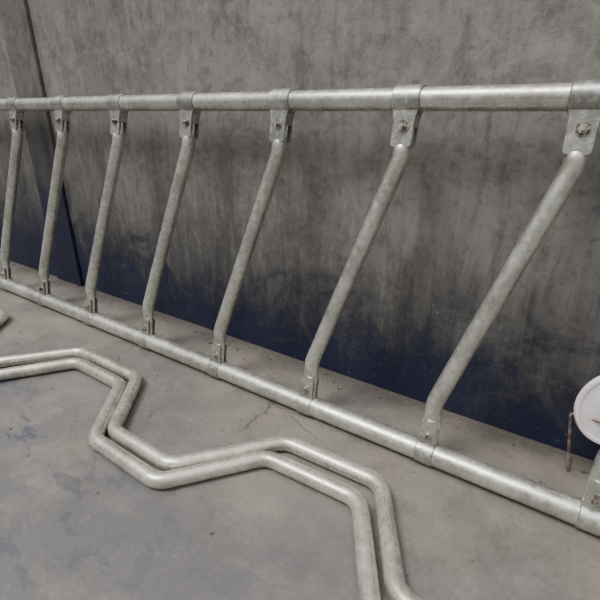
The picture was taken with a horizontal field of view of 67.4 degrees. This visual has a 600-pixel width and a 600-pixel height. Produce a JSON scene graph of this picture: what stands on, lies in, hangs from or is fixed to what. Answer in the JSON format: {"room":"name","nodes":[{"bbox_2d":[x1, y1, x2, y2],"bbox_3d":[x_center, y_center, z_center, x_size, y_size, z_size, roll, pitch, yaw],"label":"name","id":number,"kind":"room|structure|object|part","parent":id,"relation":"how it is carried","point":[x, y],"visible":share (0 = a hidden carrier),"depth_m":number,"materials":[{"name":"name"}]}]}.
{"room":"farm building","nodes":[
{"label":"farm building","id":0,"kind":"room"},
{"bbox_2d":[0,0,599,460],"bbox_3d":[0.845,-0.948,0.966,16.000,3.000,0.200,15,27,31],"label":"wall","id":1,"kind":"structure","parent":0,"point":[471,184],"depth_m":1.57,"materials":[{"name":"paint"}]},
{"bbox_2d":[0,0,82,285],"bbox_3d":[-1.456,-1.496,2.272,0.270,3.000,0.016,15,27,31],"label":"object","id":2,"kind":"structure","parent":1,"relation":"attached to","point":[14,14],"depth_m":2.47,"materials":[{"name":"paint"}]},
{"bbox_2d":[0,261,599,599],"bbox_3d":[-0.837,1.448,-0.742,16.000,0.105,6.200,15,27,31],"label":"floor","id":3,"kind":"structure","parent":0,"point":[275,536],"depth_m":1.26,"materials":[{"name":"concrete"}]},
{"bbox_2d":[0,358,380,599],"bbox_3d":[-0.727,0.381,1.611,3.297,0.048,0.339,15,27,31],"label":"tube","id":4,"kind":"object","parent":3,"relation":"on","point":[366,565],"visible":0.99,"depth_m":1.31,"materials":[{"name":"silver metal"}]},
{"bbox_2d":[0,309,424,599],"bbox_3d":[-0.690,0.349,1.687,3.407,0.048,0.338,15,27,31],"label":"tube","id":5,"kind":"object","parent":3,"relation":"on","point":[395,584],"visible":0.98,"depth_m":1.37,"materials":[{"name":"silver metal"}]},
{"bbox_2d":[0,78,599,535],"bbox_3d":[-0.629,-0.301,1.921,5.250,1.067,0.263,15,27,31],"label":"barrier","id":6,"kind":"object","parent":3,"relation":"on","point":[580,98],"visible":1,"depth_m":1.45,"materials":[{"name":"metal"}]},
{"bbox_3d":[-0.576,-0.789,1.801,5.250,0.062,0.062,15,27,31],"label":"rail","id":7,"kind":"part","parent":6,"relation":"part of","materials":[{"name":"silver metal"}]},
{"bbox_3d":[-0.681,0.186,2.041,5.250,0.068,0.068,15,27,31],"label":"rail","id":8,"kind":"part","parent":6,"relation":"part of","materials":[{"name":"silver metal"}]},
{"bbox_2d":[566,376,599,470],"bbox_3d":[0.878,0.361,1.242,0.242,0.369,0.121,15,27,31],"label":"hose reel","id":9,"kind":"object","parent":3,"relation":"on","point":[586,413],"visible":1,"depth_m":1.23,"materials":[{"name":"white plastic"}]}
]}

